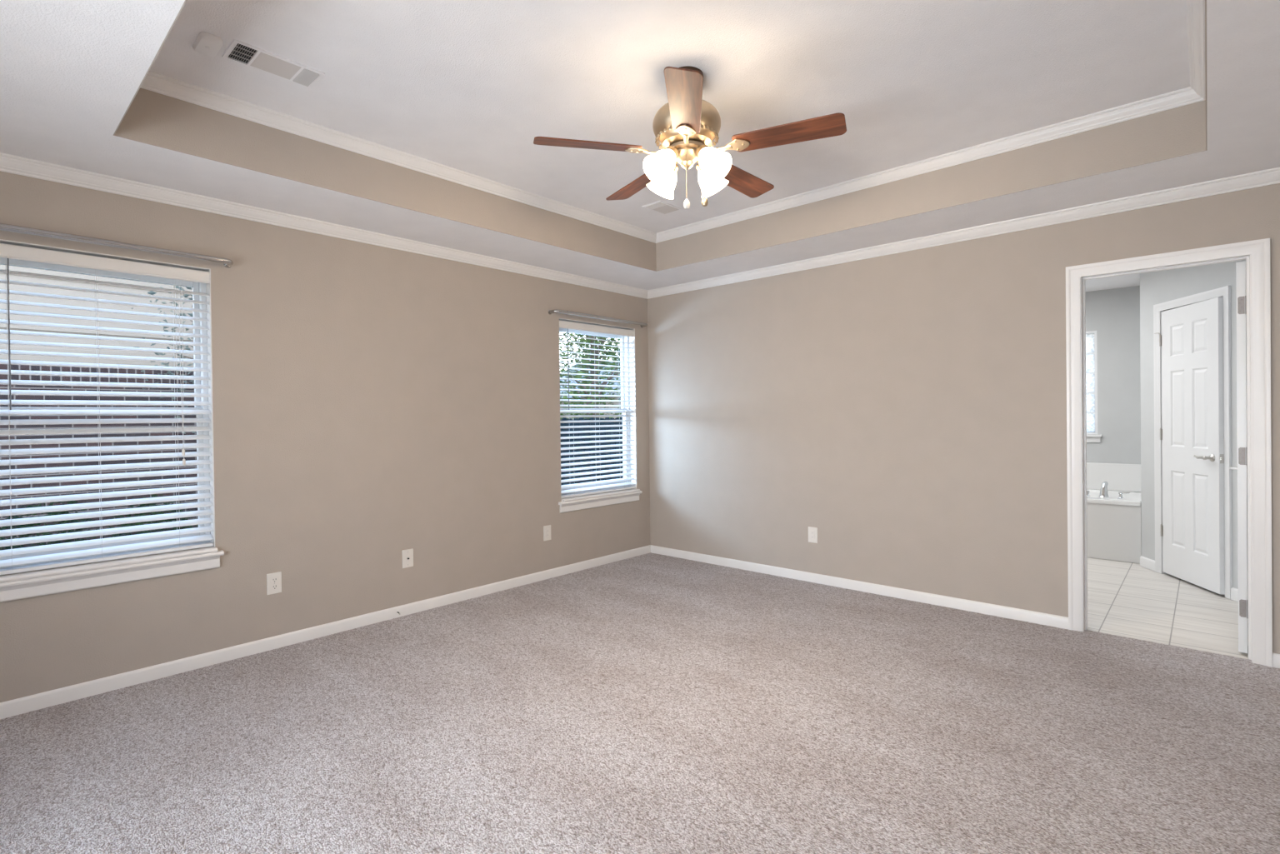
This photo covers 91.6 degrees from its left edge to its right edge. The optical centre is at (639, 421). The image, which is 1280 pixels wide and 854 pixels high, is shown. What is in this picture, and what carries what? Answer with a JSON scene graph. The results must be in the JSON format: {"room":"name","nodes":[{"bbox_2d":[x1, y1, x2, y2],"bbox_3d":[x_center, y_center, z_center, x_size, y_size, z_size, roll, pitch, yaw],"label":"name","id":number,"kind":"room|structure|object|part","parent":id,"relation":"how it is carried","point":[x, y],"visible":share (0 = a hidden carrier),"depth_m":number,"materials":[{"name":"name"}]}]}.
{"room":"empty bedroom","nodes":[
{"label":"empty bedroom","id":0,"kind":"room"},
{"bbox_2d":[0,170,649,702],"bbox_3d":[-1.791,0.100,3.897,0.150,2.540,5.400,0,1,42],"label":"wall","id":1,"kind":"structure","parent":0,"point":[372,404],"depth_m":3.76,"materials":[{"name":"beige paint"}]},
{"bbox_2d":[0,239,224,602],"bbox_3d":[-2.598,-0.008,2.983,0.190,1.576,0.968,0,1,42],"label":"window","id":2,"kind":"structure","parent":1,"relation":"in","point":[62,579],"depth_m":3.06,"materials":[{"name":"white paint"}]},
{"bbox_3d":[-2.656,-0.386,3.031,0.027,0.719,0.852,0,1,42],"label":"sash","id":3,"kind":"part","parent":2,"relation":"part of","materials":[{"name":"white plastic"}]},
{"bbox_3d":[-2.624,0.283,3.015,0.027,0.700,0.852,0,1,42],"label":"sash","id":4,"kind":"part","parent":2,"relation":"part of","materials":[{"name":"white plastic"}]},
{"bbox_2d":[0,243,213,574],"bbox_3d":[-2.579,-0.056,2.967,0.070,1.448,0.902,0,1,42],"label":"window blind","id":5,"kind":"object","parent":2,"relation":"attached to","point":[7,251],"visible":1,"depth_m":2.96,"materials":[{"name":"white plastic"}]},
{"bbox_3d":[-2.788,-0.036,2.750,0.054,1.383,0.001,0,1,42],"label":"ladder cord","id":6,"kind":"part","parent":5,"relation":"part of","materials":[{"name":"white fabric"}]},
{"bbox_3d":[-2.585,-0.041,2.973,0.054,1.383,0.001,0,1,42],"label":"ladder cord","id":7,"kind":"part","parent":5,"relation":"part of","materials":[{"name":"white fabric"}]},
{"bbox_3d":[-2.576,0.659,2.978,0.052,0.017,0.894,0,1,42],"label":"rail","id":8,"kind":"part","parent":5,"relation":"part of","materials":[{"name":"white plastic"}]},
{"bbox_3d":[-2.381,-0.045,3.196,0.054,1.383,0.001,0,1,42],"label":"ladder cord","id":9,"kind":"part","parent":5,"relation":"part of","materials":[{"name":"white fabric"}]},
{"bbox_3d":[-2.345,-0.266,3.186,0.005,0.918,0.016,0,1,42],"label":"lift cord","id":10,"kind":"part","parent":5,"relation":"part of","materials":[{"name":"white fabric"}]},
{"bbox_3d":[-2.561,0.684,2.964,0.115,0.024,0.908,0,1,42],"label":"sill","id":11,"kind":"part","parent":2,"relation":"part of","materials":[{"name":"white paint"}]},
{"bbox_2d":[0,223,233,268],"bbox_3d":[-2.536,-0.832,2.905,0.093,0.038,1.113,0,1,42],"label":"curtain rod","id":12,"kind":"object","parent":1,"relation":"attached to","point":[227,262],"visible":1,"depth_m":2.90,"materials":[{"name":"silver metal"}]},
{"bbox_3d":[-2.536,-0.832,2.905,0.088,0.027,1.102,0,1,42],"label":"rod","id":13,"kind":"part","parent":12,"relation":"part of","materials":[{"name":"silver metal"}]},
{"bbox_2d":[266,571,281,594],"bbox_3d":[-2.050,0.910,3.490,0.008,0.118,0.076,0,1,42],"label":"power outlet","id":14,"kind":"object","parent":1,"relation":"attached to","point":[273,580],"visible":1,"depth_m":3.49,"materials":[{"name":"white plastic"}]},
{"bbox_2d":[270,577,278,582],"bbox_3d":[-2.049,0.890,3.489,0.003,0.027,0.034,0,1,42],"label":"receptacle","id":15,"kind":"object","parent":14,"relation":"attached to","point":[272,579],"depth_m":3.49,"materials":[{"name":"white plastic"}]},
{"bbox_2d":[271,584,278,589],"bbox_3d":[-2.048,0.929,3.489,0.003,0.027,0.034,0,1,42],"label":"receptacle","id":16,"kind":"object","parent":14,"relation":"attached to","point":[274,587],"depth_m":3.49,"materials":[{"name":"white plastic"}]},
{"bbox_2d":[0,545,650,719],"bbox_3d":[-1.717,1.235,3.851,0.012,0.068,5.400,0,1,42],"label":"baseboard","id":17,"kind":"structure","parent":1,"relation":"attached to","point":[46,699],"depth_m":3.46,"materials":[{"name":"white paint"}]},
{"bbox_2d":[401,548,413,568],"bbox_3d":[-1.516,0.899,4.070,0.017,0.118,0.076,0,1,42],"label":"cable plate","id":18,"kind":"object","parent":1,"relation":"attached to","point":[407,555],"visible":1,"depth_m":4.07,"materials":[{"name":"white plastic"}]},
{"bbox_2d":[543,525,550,540],"bbox_3d":[-0.733,0.887,4.933,0.009,0.118,0.076,0,1,42],"label":"power outlet","id":19,"kind":"object","parent":1,"relation":"attached to","point":[547,529],"visible":1,"depth_m":4.93,"materials":[{"name":"white plastic"}]},
{"bbox_2d":[548,309,647,327],"bbox_3d":[-0.318,-0.877,5.338,0.093,0.038,1.128,0,1,42],"label":"curtain rod","id":20,"kind":"object","parent":1,"relation":"attached to","point":[550,312],"visible":1,"depth_m":5.22,"materials":[{"name":"silver metal"}]},
{"bbox_2d":[558,318,642,513],"bbox_3d":[-0.383,-0.052,5.411,0.190,1.576,0.966,0,1,42],"label":"window","id":21,"kind":"structure","parent":1,"relation":"in","point":[585,502],"depth_m":5.61,"materials":[{"name":"white paint"}]},
{"bbox_3d":[-0.441,-0.431,5.460,0.027,0.719,0.850,0,1,42],"label":"sash","id":22,"kind":"part","parent":21,"relation":"part of","materials":[{"name":"white plastic"}]},
{"bbox_3d":[-0.409,0.239,5.443,0.027,0.700,0.850,0,1,42],"label":"sash","id":23,"kind":"part","parent":21,"relation":"part of","materials":[{"name":"white plastic"}]},
{"bbox_3d":[-0.424,-0.102,5.450,0.073,1.452,0.898,0,1,42],"label":"frame","id":24,"kind":"part","parent":21,"relation":"part of","materials":[{"name":"white plastic"}]},
{"bbox_2d":[559,320,634,498],"bbox_3d":[-0.364,-0.101,5.395,0.070,1.448,0.900,0,1,42],"label":"window blind","id":25,"kind":"object","parent":21,"relation":"attached to","point":[562,324],"visible":0.88,"depth_m":5.37,"materials":[{"name":"white plastic"}]},
{"bbox_3d":[-0.573,-0.081,5.179,0.054,1.383,0.001,0,1,42],"label":"ladder cord","id":26,"kind":"part","parent":25,"relation":"part of","materials":[{"name":"white fabric"}]},
{"bbox_3d":[-0.370,-0.085,5.401,0.054,1.383,0.001,0,1,42],"label":"ladder cord","id":27,"kind":"part","parent":25,"relation":"part of","materials":[{"name":"white fabric"}]},
{"bbox_3d":[-0.361,0.615,5.406,0.052,0.017,0.892,0,1,42],"label":"rail","id":28,"kind":"part","parent":25,"relation":"part of","materials":[{"name":"white plastic"}]},
{"bbox_3d":[-0.167,-0.089,5.623,0.054,1.383,0.001,0,1,42],"label":"ladder cord","id":29,"kind":"part","parent":25,"relation":"part of","materials":[{"name":"white fabric"}]},
{"bbox_3d":[-0.131,-0.310,5.613,0.005,0.918,0.016,0,1,42],"label":"lift cord","id":30,"kind":"part","parent":25,"relation":"part of","materials":[{"name":"white fabric"}]},
{"bbox_3d":[-0.346,0.639,5.392,0.115,0.024,0.906,0,1,42],"label":"sill","id":31,"kind":"part","parent":21,"relation":"part of","materials":[{"name":"white paint"}]},
{"bbox_2d":[0,152,1279,299],"bbox_3d":[0.022,-1.150,2.220,4.800,0.063,5.400,0,1,42],"label":"trim","id":32,"kind":"structure","parent":1,"relation":"attached to","point":[8,163],"depth_m":3.62,"materials":[{"name":"white paint"}]},
{"bbox_2d":[0,552,1279,853],"bbox_3d":[1.220,1.286,3.406,4.950,0.100,8.700,0,1,42],"label":"floor","id":33,"kind":"structure","parent":0,"point":[648,703],"depth_m":2.50,"materials":[{"name":"carpet"}]},
{"bbox_2d":[1086,462,1141,563],"bbox_3d":[3.764,0.799,6.100,1.842,0.772,0.833,0,1,42],"label":"bathtub","id":34,"kind":"object","parent":33,"relation":"on","point":[1113,490],"visible":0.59,"depth_m":5.37,"materials":[{"name":"white ceramic"}]},
{"bbox_2d":[1086,490,1090,496],"bbox_3d":[3.982,0.646,5.573,0.086,0.058,0.047,0,1,42],"label":"faucet","id":35,"kind":"object","parent":34,"relation":"on","point":[1087,492],"depth_m":5.55,"materials":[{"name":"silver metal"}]},
{"bbox_2d":[1098,481,1109,498],"bbox_3d":[4.091,0.604,5.490,0.080,0.139,0.107,0,1,42],"label":"faucet","id":36,"kind":"object","parent":34,"relation":"on","point":[1103,493],"depth_m":5.46,"materials":[{"name":"silver metal"}]},
{"bbox_2d":[1086,489,1141,506],"bbox_3d":[3.765,0.870,6.101,1.842,0.392,0.833,0,1,42],"label":"bathtub rim","id":37,"kind":"object","parent":34,"relation":"in","point":[1093,498],"depth_m":5.41,"materials":[{"name":"white ceramic"}]},
{"bbox_2d":[1117,492,1129,499],"bbox_3d":[4.184,0.644,5.388,0.086,0.058,0.047,0,1,42],"label":"faucet","id":38,"kind":"object","parent":34,"relation":"on","point":[1120,494],"depth_m":5.39,"materials":[{"name":"silver metal"}]},
{"bbox_2d":[0,0,1279,291],"bbox_3d":[1.081,-1.405,3.382,5.100,0.405,8.850,0,1,42],"label":"ceiling","id":39,"kind":"structure","parent":0,"point":[467,86],"depth_m":2.77,"materials":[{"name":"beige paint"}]},
{"bbox_2d":[192,31,223,56],"bbox_3d":[-1.653,-1.437,2.382,0.148,0.020,0.074,0,1,42],"label":"smoke detector","id":40,"kind":"object","parent":39,"relation":"attached to","point":[207,44],"visible":1,"depth_m":2.36,"materials":[{"name":"white plastic"}]},
{"bbox_2d":[221,39,324,88],"bbox_3d":[-1.485,-1.444,2.532,0.163,0.010,0.328,0,1,42],"label":"ceiling vent","id":41,"kind":"object","parent":39,"relation":"in","point":[239,52],"visible":1,"depth_m":2.52,"materials":[{"name":"metal"}]},
{"bbox_2d":[642,200,682,214],"bbox_3d":[0.157,-1.478,4.321,0.163,0.010,0.243,0,1,42],"label":"ceiling vent","id":42,"kind":"object","parent":39,"relation":"in","point":[660,207],"visible":1,"depth_m":4.31,"materials":[{"name":"metal"}]},
{"bbox_3d":[0.203,-1.532,2.656,3.512,0.120,3.601,0,1,42],"label":"raised panel","id":43,"kind":"part","parent":39,"relation":"part of","materials":[{"name":"white paint"}]},
{"bbox_2d":[140,0,1205,243],"bbox_3d":[0.204,-1.442,2.656,3.264,0.060,3.353,0,1,42],"label":"trim","id":44,"kind":"structure","parent":39,"relation":"attached to","point":[153,82],"depth_m":3.25,"materials":[{"name":"white paint"}]},
{"bbox_2d":[533,65,846,209],"bbox_3d":[0.232,-1.180,2.689,1.272,0.584,1.213,0,1,42],"label":"ceiling fan","id":45,"kind":"object","parent":39,"relation":"hanging from","point":[687,126],"visible":1,"depth_m":2.55,"materials":[{"name":"brown wood"}]},
{"bbox_3d":[-0.214,-1.137,2.561,0.440,0.006,0.132,-1,12,-13],"label":"blade","id":46,"kind":"part","parent":45,"relation":"part of","materials":[{"name":"brown wood"}]},
{"bbox_3d":[-0.016,-1.142,3.019,0.132,0.006,0.440,-15,7,-30],"label":"blade","id":47,"kind":"part","parent":45,"relation":"part of","materials":[{"name":"brown wood"}]},
{"bbox_3d":[0.086,-1.054,2.559,0.133,0.148,0.146,0,1,42],"label":"lamp shade","id":48,"kind":"part","parent":45,"relation":"part of","materials":[{"name":"white glass"}]},
{"bbox_3d":[0.107,-1.056,2.770,0.146,0.148,0.133,0,1,42],"label":"lamp shade","id":49,"kind":"part","parent":45,"relation":"part of","materials":[{"name":"white glass"}]},
{"bbox_3d":[0.109,-1.084,2.577,0.048,0.071,0.068,0,1,42],"label":"light bulb","id":50,"kind":"part","parent":45,"relation":"part of","materials":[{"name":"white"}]},
{"bbox_3d":[0.136,-1.115,2.600,0.061,0.060,0.080,0,1,42],"label":"lamp arm","id":51,"kind":"part","parent":45,"relation":"part of","materials":[{"name":"gold metal"}]},
{"bbox_3d":[0.148,-1.116,2.718,0.080,0.060,0.061,0,1,42],"label":"lamp arm","id":52,"kind":"part","parent":45,"relation":"part of","materials":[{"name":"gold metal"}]},
{"bbox_3d":[0.161,-1.139,2.230,0.132,0.006,0.440,11,2,5],"label":"blade","id":53,"kind":"part","parent":45,"relation":"part of","materials":[{"name":"brown wood"}]},
{"bbox_3d":[0.194,-1.031,2.605,0.002,0.200,0.002,0,1,42],"label":"pull chain","id":54,"kind":"part","parent":45,"relation":"part of","materials":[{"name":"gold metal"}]},
{"bbox_3d":[0.196,-0.909,2.606,0.028,0.044,0.028,0,1,42],"label":"pull knob","id":55,"kind":"part","parent":45,"relation":"part of","materials":[{"name":"white plastic"}]},
{"bbox_3d":[0.266,-1.117,2.707,0.061,0.060,0.080,0,1,42],"label":"lamp arm","id":56,"kind":"part","parent":45,"relation":"part of","materials":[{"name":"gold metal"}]},
{"bbox_3d":[0.254,-1.116,2.589,0.080,0.060,0.061,0,1,42],"label":"lamp arm","id":57,"kind":"part","parent":45,"relation":"part of","materials":[{"name":"gold metal"}]},
{"bbox_3d":[0.281,-0.953,2.699,0.028,0.044,0.028,0,1,42],"label":"pull knob","id":58,"kind":"part","parent":45,"relation":"part of","materials":[{"name":"gold metal"}]},
{"bbox_3d":[0.278,-1.086,2.561,0.068,0.071,0.048,0,1,42],"label":"light bulb","id":59,"kind":"part","parent":45,"relation":"part of","materials":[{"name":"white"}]},
{"bbox_3d":[0.318,-1.059,2.749,0.133,0.148,0.146,0,1,42],"label":"lamp shade","id":60,"kind":"part","parent":45,"relation":"part of","materials":[{"name":"white glass"}]},
{"bbox_3d":[0.296,-1.057,2.538,0.146,0.148,0.133,0,1,42],"label":"lamp shade","id":61,"kind":"part","parent":45,"relation":"part of","materials":[{"name":"white glass"}]},
{"bbox_3d":[0.482,-1.148,2.972,0.132,0.006,0.440,-16,-10,40],"label":"blade","id":62,"kind":"part","parent":45,"relation":"part of","materials":[{"name":"brown wood"}]},
{"bbox_3d":[0.591,-1.146,2.485,0.440,0.006,0.132,-1,-12,23],"label":"blade","id":63,"kind":"part","parent":45,"relation":"part of","materials":[{"name":"brown wood"}]},
{"bbox_2d":[647,183,1279,654],"bbox_3d":[1.842,0.052,4.319,4.950,2.540,0.120,0,1,42],"label":"wall","id":64,"kind":"structure","parent":0,"point":[908,409],"depth_m":4.28,"materials":[{"name":"beige paint"}]},
{"bbox_2d":[808,526,817,543],"bbox_3d":[1.312,0.866,4.729,0.076,0.118,0.009,0,1,42],"label":"power outlet","id":65,"kind":"object","parent":64,"relation":"attached to","point":[812,532],"visible":1,"depth_m":4.72,"materials":[{"name":"white plastic"}]},
{"bbox_2d":[650,545,1068,629],"bbox_3d":[1.306,1.191,4.739,3.256,0.068,0.012,0,1,42],"label":"baseboard","id":66,"kind":"structure","parent":64,"relation":"attached to","point":[1056,621],"depth_m":4.37,"materials":[{"name":"white paint"}]},
{"bbox_2d":[1065,238,1272,667],"bbox_3d":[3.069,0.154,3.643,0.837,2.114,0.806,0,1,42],"label":"door frame","id":67,"kind":"structure","parent":64,"relation":"in","point":[1252,275],"depth_m":3.22,"materials":[{"name":"white paint"}]},
{"bbox_2d":[1272,652,1279,668],"bbox_3d":[3.383,1.179,2.844,0.695,0.068,0.012,0,1,42],"label":"baseboard","id":68,"kind":"structure","parent":64,"relation":"attached to","point":[1276,657],"depth_m":3.06,"materials":[{"name":"white paint"}]},
{"bbox_2d":[1085,285,1140,464],"bbox_3d":[4.482,0.006,6.099,3.750,2.540,0.150,0,1,42],"label":"wall","id":69,"kind":"structure","parent":0,"point":[1114,314],"depth_m":5.93,"materials":[{"name":"grey paint"}]},
{"bbox_2d":[1085,330,1102,442],"bbox_3d":[4.178,-0.334,6.333,0.850,1.085,0.165,0,1,42],"label":"window","id":70,"kind":"structure","parent":69,"relation":"in","point":[1092,436],"depth_m":6.11,"materials":[{"name":"glass"}]},
{"bbox_3d":[4.188,-0.372,6.347,0.745,0.970,0.010,0,1,42],"label":"pane","id":71,"kind":"part","parent":70,"relation":"part of","materials":[{"name":"clear glass"}]},
{"bbox_3d":[4.188,-0.372,6.347,0.785,1.010,0.130,0,1,42],"label":"frame","id":72,"kind":"part","parent":70,"relation":"part of","materials":[{"name":"white plastic"}]},
{"bbox_3d":[4.141,0.170,6.288,0.850,0.079,0.034,0,1,42],"label":"sill","id":73,"kind":"part","parent":70,"relation":"part of","materials":[{"name":"white paint"}]},
{"bbox_2d":[1086,462,1141,492],"bbox_3d":[4.035,0.538,6.398,1.842,0.260,0.022,0,1,42],"label":"backsplash","id":74,"kind":"structure","parent":69,"relation":"attached to","point":[1119,477],"depth_m":5.93,"materials":[{"name":"white tile"}]},
{"bbox_2d":[1140,260,1245,589],"bbox_3d":[4.238,0.018,4.826,0.464,2.540,2.632,-1,0,22],"label":"wall","id":75,"kind":"structure","parent":0,"point":[1158,287],"depth_m":4.89,"materials":[{"name":"grey paint"}]},
{"bbox_2d":[1140,555,1154,571],"bbox_3d":[4.090,1.148,5.009,0.012,0.082,0.189,-1,0,8],"label":"baseboard","id":76,"kind":"structure","parent":75,"relation":"attached to","point":[1145,562],"depth_m":5.01,"materials":[{"name":"white paint"}]},
{"bbox_2d":[1153,285,1232,599],"bbox_3d":[4.022,0.142,4.535,0.186,2.103,0.746,-1,0,8],"label":"door","id":77,"kind":"structure","parent":75,"relation":"in","point":[1192,334],"depth_m":4.48,"materials":[{"name":"white paint"}]},
{"bbox_3d":[3.932,0.255,4.344,0.058,0.052,0.141,-1,0,12],"label":"handle","id":78,"kind":"part","parent":77,"relation":"part of","materials":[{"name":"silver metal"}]},
{"bbox_2d":[1227,465,1237,469],"bbox_3d":[3.887,0.312,3.884,0.066,0.039,0.490,-1,0,8],"label":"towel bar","id":79,"kind":"object","parent":75,"relation":"attached to","point":[1228,467],"visible":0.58,"depth_m":4.10,"materials":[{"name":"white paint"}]},
{"bbox_2d":[1230,587,1238,602],"bbox_3d":[3.926,1.158,3.894,0.012,0.082,0.565,-1,0,8],"label":"baseboard","id":80,"kind":"structure","parent":75,"relation":"attached to","point":[1234,592],"depth_m":4.14,"materials":[{"name":"white paint"}]},
{"label":"outside","id":81,"kind":"structure","parent":0,"visible":0},
{"bbox_3d":[-11.360,1.753,23.080,39.840,0.200,70.000,0,1,42],"label":"ground","id":82,"kind":"structure","parent":81,"visible":0},
{"bbox_2d":[0,500,100,550],"bbox_3d":[-5.741,1.238,6.049,0.786,0.993,0.803,0,1,42],"label":"shrub","id":83,"kind":"object","parent":82,"relation":"on","point":[62,512],"visible":0.17,"depth_m":5.99,"materials":[{"name":"green plant"}]},
{"bbox_2d":[0,264,198,549],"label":"view outside window","id":84,"kind":"structure","parent":82,"relation":"on","point":[2,276],"depth_m":6.62,"materials":[{"name":"brick"}]},
{"bbox_2d":[103,494,195,537],"bbox_3d":[-5.203,1.244,6.627,0.804,0.958,0.810,0,1,42],"label":"shrub","id":85,"kind":"object","parent":82,"relation":"on","point":[153,495],"visible":0.16,"depth_m":6.58,"materials":[{"name":"green plant"}]},
{"bbox_2d":[131,280,196,434],"bbox_3d":[-4.531,-0.278,6.762,1.445,4.024,1.762,-1,0,-16],"label":"bare sapling","id":86,"kind":"object","parent":82,"relation":"on","point":[151,292],"visible":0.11,"depth_m":6.41,"materials":[{"name":"green plant"}]},
{"bbox_2d":[559,332,620,419],"bbox_3d":[-1.451,-2.139,16.548,5.668,7.535,5.182,0,1,42],"label":"leafy tree","id":87,"kind":"object","parent":82,"relation":"on","point":[591,341],"visible":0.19,"depth_m":16.27,"materials":[{"name":"green plant"}]},
{"bbox_2d":[559,331,620,418],"bbox_3d":[-2.121,-2.980,27.720,5.561,9.074,6.398,0,1,42],"label":"leafy tree","id":88,"kind":"object","parent":82,"relation":"on","point":[619,383],"visible":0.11,"depth_m":27.77,"materials":[{"name":"green plant"}]},
{"bbox_2d":[559,331,622,419],"bbox_3d":[-1.925,-3.191,23.067,5.338,9.557,4.873,-1,0,-25],"label":"leafy tree","id":89,"kind":"object","parent":82,"relation":"on","point":[597,382],"visible":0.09,"depth_m":23.05,"materials":[{"name":"green plant"}]},
{"bbox_2d":[560,360,622,419],"bbox_3d":[-1.322,-1.064,36.208,7.000,5.000,9.000,0,1,42],"label":"neighbor house","id":90,"kind":"structure","parent":82,"relation":"on","point":[601,372],"depth_m":32.25,"materials":[{"name":"beige"}]},
{"bbox_2d":[560,417,623,485],"bbox_3d":[-0.884,0.757,13.167,0.148,1.672,10.500,0,1,42],"label":"fence","id":91,"kind":"object","parent":82,"relation":"on","point":[562,418],"visible":0.08,"depth_m":12.90,"materials":[{"name":"wood"}]}
]}

